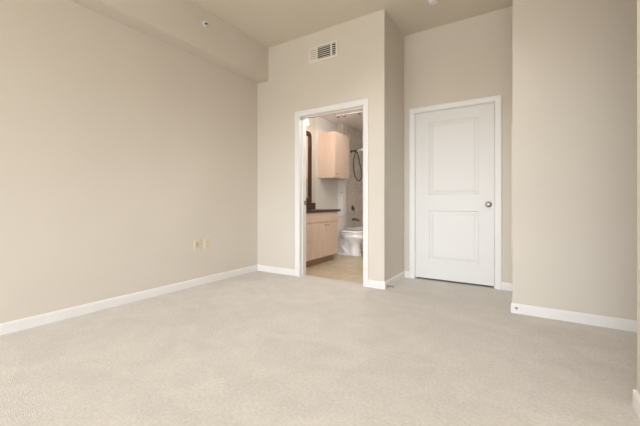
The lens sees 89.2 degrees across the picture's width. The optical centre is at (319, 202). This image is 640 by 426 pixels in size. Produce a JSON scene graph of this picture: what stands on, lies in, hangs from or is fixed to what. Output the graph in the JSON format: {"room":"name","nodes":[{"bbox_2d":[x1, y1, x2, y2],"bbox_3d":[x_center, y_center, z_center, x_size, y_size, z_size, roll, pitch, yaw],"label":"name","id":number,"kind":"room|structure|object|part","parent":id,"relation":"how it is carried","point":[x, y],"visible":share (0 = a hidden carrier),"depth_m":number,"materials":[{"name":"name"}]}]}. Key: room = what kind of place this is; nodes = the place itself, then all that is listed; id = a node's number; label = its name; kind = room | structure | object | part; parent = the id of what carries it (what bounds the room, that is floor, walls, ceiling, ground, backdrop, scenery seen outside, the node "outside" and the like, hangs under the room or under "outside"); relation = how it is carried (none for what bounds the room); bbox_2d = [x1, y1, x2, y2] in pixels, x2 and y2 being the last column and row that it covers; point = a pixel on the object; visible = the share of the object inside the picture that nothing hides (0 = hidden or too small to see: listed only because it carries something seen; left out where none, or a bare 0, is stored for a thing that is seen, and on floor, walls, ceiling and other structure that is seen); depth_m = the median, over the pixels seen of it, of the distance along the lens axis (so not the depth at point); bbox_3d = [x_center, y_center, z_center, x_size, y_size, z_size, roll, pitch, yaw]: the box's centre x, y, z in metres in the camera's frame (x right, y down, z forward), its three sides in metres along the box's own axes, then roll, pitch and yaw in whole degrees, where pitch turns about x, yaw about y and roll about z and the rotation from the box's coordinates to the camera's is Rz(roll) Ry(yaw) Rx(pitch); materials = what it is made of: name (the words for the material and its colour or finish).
{"room":"empty bedroom","nodes":[
{"label":"empty bedroom","id":0,"kind":"room"},
{"bbox_2d":[0,0,337,323],"bbox_3d":[-2.117,-0.592,2.795,0.134,3.104,11.128,0,0,32],"label":"wall","id":1,"kind":"structure","parent":0,"point":[122,148],"depth_m":2.99,"materials":[{"name":"beige paint"}]},
{"bbox_2d":[0,264,257,335],"bbox_3d":[-2.921,0.918,1.388,0.013,0.083,7.621,0,0,32],"label":"baseboard","id":2,"kind":"structure","parent":1,"relation":"attached to","point":[37,320],"depth_m":2.95,"materials":[{"name":"white paint"}]},
{"bbox_2d":[70,0,267,83],"bbox_3d":[-2.840,-1.916,1.336,0.205,0.456,7.621,0,0,32],"label":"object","id":3,"kind":"structure","parent":1,"relation":"attached to","point":[178,24],"depth_m":3.50,"materials":[{"name":"beige paint"}]},
{"bbox_2d":[194,239,199,249],"bbox_3d":[-1.421,0.486,3.761,0.008,0.119,0.084,0,0,32],"label":"phone jack","id":4,"kind":"object","parent":1,"relation":"attached to","point":[197,241],"visible":1,"depth_m":3.76,"materials":[{"name":"beige plastic"}]},
{"bbox_2d":[202,20,208,26],"bbox_3d":[-1.261,-1.987,3.599,0.043,0.072,0.072,0,0,32],"label":"sprinkler","id":5,"kind":"object","parent":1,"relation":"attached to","point":[205,23],"visible":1,"depth_m":3.59,"materials":[{"name":"white paint"}]},
{"bbox_2d":[204,238,209,248],"bbox_3d":[-1.349,0.490,3.874,0.009,0.119,0.084,0,0,32],"label":"power outlet","id":6,"kind":"object","parent":1,"relation":"attached to","point":[206,241],"visible":1,"depth_m":3.87,"materials":[{"name":"beige plastic"}]},
{"bbox_2d":[306,131,311,202],"bbox_3d":[-0.466,-0.623,5.247,0.031,1.245,1.168,0,0,32],"label":"wall mirror","id":7,"kind":"object","parent":1,"relation":"attached to","point":[308,134],"visible":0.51,"depth_m":5.67,"materials":[{"name":"brown wood"}]},
{"bbox_2d":[306,136,307,197],"bbox_3d":[-0.475,-0.623,5.252,0.008,1.085,1.008,0,0,32],"label":"mirror glass","id":8,"kind":"object","parent":7,"relation":"attached to","point":[306,136],"depth_m":5.64,"materials":[{"name":"silver metal"}]},
{"bbox_2d":[306,203,315,208],"bbox_3d":[-0.443,0.059,5.293,0.021,0.107,1.330,0,0,32],"label":"backsplash","id":9,"kind":"structure","parent":1,"relation":"attached to","point":[308,205],"depth_m":5.72,"materials":[{"name":"stone"}]},
{"bbox_2d":[319,131,348,179],"bbox_3d":[0.280,-0.867,6.125,0.378,0.827,0.550,0,0,32],"label":"upper cabinet","id":10,"kind":"object","parent":1,"relation":"attached to","point":[333,146],"visible":1,"depth_m":5.94,"materials":[{"name":"brown wood"}]},
{"bbox_3d":[0.409,-0.867,6.043,0.018,0.821,0.546,0,0,32],"label":"door","id":11,"kind":"part","parent":10,"relation":"part of","materials":[{"name":"brown wood"}]},
{"bbox_2d":[0,251,639,425],"bbox_3d":[0.820,1.010,0.937,7.085,0.100,11.128,0,0,32],"label":"floor","id":12,"kind":"structure","parent":0,"point":[255,348],"depth_m":1.96,"materials":[{"name":"beige carpet"}]},
{"bbox_2d":[306,211,337,266],"bbox_3d":[-0.240,0.555,5.108,0.560,0.815,1.234,0,0,32],"label":"vanity cabinet","id":13,"kind":"object","parent":12,"relation":"on","point":[321,227],"visible":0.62,"depth_m":5.05,"materials":[{"name":"brown wood"}]},
{"bbox_3d":[-0.239,0.445,4.653,0.018,0.260,0.458,0,0,32],"label":"drawer","id":14,"kind":"part","parent":13,"relation":"part of","materials":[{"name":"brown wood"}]},
{"bbox_3d":[-0.239,0.718,4.653,0.018,0.265,0.458,0,0,32],"label":"drawer","id":15,"kind":"part","parent":13,"relation":"part of","materials":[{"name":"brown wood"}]},
{"bbox_3d":[-0.012,0.583,5.013,0.018,0.535,0.373,0,0,32],"label":"door","id":16,"kind":"part","parent":13,"relation":"part of","materials":[{"name":"brown wood"}]},
{"bbox_3d":[-0.034,0.233,4.978,0.018,0.145,1.226,0,0,32],"label":"drawer panel","id":17,"kind":"part","parent":13,"relation":"part of","materials":[{"name":"brown wood"}]},
{"bbox_2d":[306,203,339,212],"bbox_3d":[-0.220,0.076,5.151,0.551,0.143,1.330,0,0,32],"label":"countertop","id":18,"kind":"structure","parent":13,"relation":"on","point":[310,207],"depth_m":5.28,"materials":[{"name":"stone"}]},
{"bbox_3d":[0.193,0.583,5.337,0.018,0.535,0.377,0,0,32],"label":"door","id":19,"kind":"part","parent":13,"relation":"part of","materials":[{"name":"brown wood"}]},
{"bbox_2d":[335,214,362,255],"bbox_3d":[0.487,0.596,6.011,0.807,0.735,0.500,0,0,32],"label":"toilet","id":20,"kind":"object","parent":12,"relation":"on","point":[349,241],"visible":0.71,"depth_m":5.87,"materials":[{"name":"white ceramic"}]},
{"bbox_3d":[0.253,0.418,6.160,0.238,0.313,0.470,0,0,32],"label":"tank","id":21,"kind":"part","parent":20,"relation":"part of","materials":[{"name":"white ceramic"}]},
{"bbox_3d":[0.615,0.553,5.931,0.505,0.023,0.378,0,0,32],"label":"seat","id":22,"kind":"part","parent":20,"relation":"part of","materials":[{"name":"white ceramic"}]},
{"bbox_3d":[0.611,0.521,5.933,0.510,0.029,0.372,0,0,32],"label":"seat","id":23,"kind":"part","parent":20,"relation":"part of","materials":[{"name":"white ceramic"}]},
{"bbox_3d":[0.613,0.766,5.932,0.490,0.394,0.372,0,0,32],"label":"bowl","id":24,"kind":"part","parent":20,"relation":"part of","materials":[{"name":"white ceramic"}]},
{"bbox_2d":[346,225,362,250],"bbox_3d":[1.434,0.737,6.524,1.641,0.454,0.758,0,0,32],"label":"bathtub","id":25,"kind":"object","parent":12,"relation":"on","point":[361,226],"visible":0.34,"depth_m":6.54,"materials":[{"name":"white ceramic"}]},
{"bbox_2d":[257,9,388,281],"bbox_3d":[-0.108,-0.592,4.196,2.030,3.104,0.134,0,0,32],"label":"wall","id":26,"kind":"structure","parent":0,"point":[360,69],"depth_m":4.14,"materials":[{"name":"beige paint"}]},
{"bbox_2d":[257,264,294,275],"bbox_3d":[-0.604,0.918,4.423,0.657,0.083,0.013,0,0,32],"label":"baseboard","id":27,"kind":"structure","parent":26,"relation":"attached to","point":[285,271],"depth_m":4.41,"materials":[{"name":"white paint"}]},
{"bbox_2d":[309,40,337,63],"bbox_3d":[0.035,-1.865,4.019,0.410,0.194,0.012,0,0,32],"label":"air vent","id":28,"kind":"object","parent":26,"relation":"in","point":[328,50],"visible":1,"depth_m":4.01,"materials":[{"name":"white metal"}]},
{"bbox_2d":[295,98,368,286],"bbox_3d":[0.147,-0.114,4.023,1.039,2.148,0.153,0,0,32],"label":"door frame","id":29,"kind":"structure","parent":26,"relation":"attached to","point":[365,102],"depth_m":4.21,"materials":[{"name":"white paint"}]},
{"bbox_2d":[368,280,385,289],"bbox_3d":[0.636,0.918,3.638,0.200,0.083,0.013,0,0,32],"label":"baseboard","id":30,"kind":"structure","parent":26,"relation":"attached to","point":[371,283],"depth_m":3.63,"materials":[{"name":"white paint"}]},
{"bbox_2d":[321,109,362,131],"bbox_3d":[0.753,-1.630,5.568,1.774,0.080,3.105,0,0,32],"label":"ceiling","id":31,"kind":"structure","parent":0,"point":[354,120],"depth_m":6.21,"materials":[{"name":"white paint"}]},
{"bbox_2d":[336,111,362,117],"bbox_3d":[0.516,-1.567,5.776,0.532,0.047,0.055,0,0,32],"label":"track light","id":32,"kind":"object","parent":31,"relation":"attached to","point":[359,113],"visible":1,"depth_m":5.79,"materials":[{"name":"white paint"}]},
{"bbox_2d":[338,124,345,134],"bbox_3d":[0.442,-1.090,6.614,0.129,1.000,0.100,0,0,32],"label":"wall","id":33,"kind":"structure","parent":0,"point":[341,127],"depth_m":6.58,"materials":[{"name":"paint"}]},
{"bbox_2d":[338,179,345,229],"bbox_3d":[0.442,0.185,6.614,0.129,1.550,0.100,0,0,32],"label":"trim","id":34,"kind":"structure","parent":33,"relation":"attached to","point":[341,183],"depth_m":6.58,"materials":[{"name":"white paint"}]},
{"bbox_2d":[189,0,512,47],"bbox_3d":[0.139,-2.194,-0.139,7.085,0.100,8.582,0,0,32],"label":"ceiling","id":35,"kind":"structure","parent":0,"point":[271,23],"depth_m":3.66,"materials":[{"name":"beige paint"}]},
{"bbox_2d":[428,0,438,4],"bbox_3d":[1.197,-2.120,3.420,0.110,0.048,0.110,0,0,32],"label":"smoke detector","id":36,"kind":"object","parent":35,"relation":"attached to","point":[431,2],"visible":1,"depth_m":3.41,"materials":[{"name":"white paint"}]},
{"bbox_2d":[346,125,361,227],"bbox_3d":[0.682,-0.315,6.995,0.129,2.550,0.770,0,0,32],"label":"wall","id":37,"kind":"structure","parent":0,"point":[353,187],"depth_m":6.97,"materials":[{"name":"tile"}]},
{"bbox_2d":[350,148,362,180],"bbox_3d":[0.774,-0.781,6.738,0.306,0.681,0.070,0,0,32],"label":"handheld shower","id":38,"kind":"object","parent":37,"relation":"attached to","point":[361,149],"visible":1,"depth_m":6.74,"materials":[{"name":"silver metal"}]},
{"bbox_2d":[362,132,362,224],"bbox_3d":[1.619,-0.355,6.936,1.774,2.630,0.134,0,0,32],"label":"wall","id":39,"kind":"structure","parent":0,"point":[362,132],"depth_m":7.28,"materials":[{"name":"tile"}]},
{"bbox_2d":[389,16,403,278],"bbox_3d":[1.559,-0.592,5.058,0.134,3.104,3.105,0,0,32],"label":"wall","id":40,"kind":"structure","parent":0,"point":[396,38],"depth_m":3.94,"materials":[{"name":"beige paint"}]},
{"bbox_2d":[385,271,404,288],"bbox_3d":[0.904,0.918,3.886,0.013,0.083,0.693,0,0,32],"label":"baseboard","id":41,"kind":"structure","parent":40,"relation":"attached to","point":[398,277],"depth_m":3.87,"materials":[{"name":"white paint"}]},
{"bbox_2d":[404,6,512,282],"bbox_3d":[1.638,-0.592,3.912,1.225,3.104,0.134,0,0,32],"label":"wall","id":42,"kind":"structure","parent":0,"point":[470,58],"depth_m":3.79,"materials":[{"name":"beige paint"}]},
{"bbox_2d":[415,103,494,285],"bbox_3d":[1.571,-0.092,3.862,0.891,2.057,0.105,0,0,32],"label":"door","id":43,"kind":"structure","parent":42,"relation":"in","point":[455,148],"depth_m":3.86,"materials":[{"name":"white paint"}]},
{"bbox_3d":[1.887,0.020,3.639,0.066,0.066,0.067,0,0,32],"label":"knob","id":44,"kind":"part","parent":43,"relation":"part of","materials":[{"name":"silver metal"}]},
{"bbox_2d":[409,94,501,289],"bbox_3d":[1.609,-0.117,3.918,1.030,2.155,0.153,0,0,32],"label":"door frame","id":45,"kind":"structure","parent":42,"relation":"attached to","point":[497,99],"depth_m":3.69,"materials":[{"name":"white paint"}]},
{"bbox_2d":[502,282,512,290],"bbox_3d":[2.058,0.918,3.559,0.113,0.083,0.013,0,0,32],"label":"baseboard","id":46,"kind":"structure","parent":42,"relation":"attached to","point":[505,285],"depth_m":3.55,"materials":[{"name":"white paint"}]},
{"bbox_2d":[513,0,636,319],"bbox_3d":[2.696,-0.592,2.760,1.795,3.104,0.948,0,0,32],"label":"wall","id":47,"kind":"structure","parent":0,"point":[575,61],"depth_m":2.61,"materials":[{"name":"beige paint"}]},
{"bbox_2d":[511,123,512,261],"bbox_3d":[1.792,-0.090,3.021,0.012,1.220,0.380,0,0,32],"label":"wall edge","id":48,"kind":"object","parent":47,"relation":"attached to","point":[511,123],"visible":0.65,"depth_m":2.86,"materials":[{"name":"beige paint"}]},
{"bbox_2d":[511,303,636,331],"bbox_3d":[2.434,0.918,2.358,1.808,0.083,0.013,0,0,32],"label":"baseboard","id":49,"kind":"structure","parent":47,"relation":"attached to","point":[570,316],"depth_m":2.59,"materials":[{"name":"white paint"}]},
{"bbox_2d":[637,0,639,393],"bbox_3d":[2.530,-0.592,0.218,3.159,3.104,1.075,0,0,32],"label":"wall","id":50,"kind":"structure","parent":0,"point":[638,1],"depth_m":1.50,"materials":[{"name":"beige paint"}]},
{"bbox_2d":[633,390,639,418],"bbox_3d":[1.189,0.918,1.067,0.013,0.083,1.075,0,0,32],"label":"baseboard","id":51,"kind":"structure","parent":50,"relation":"attached to","point":[636,396],"depth_m":1.48,"materials":[{"name":"white paint"}]}
]}

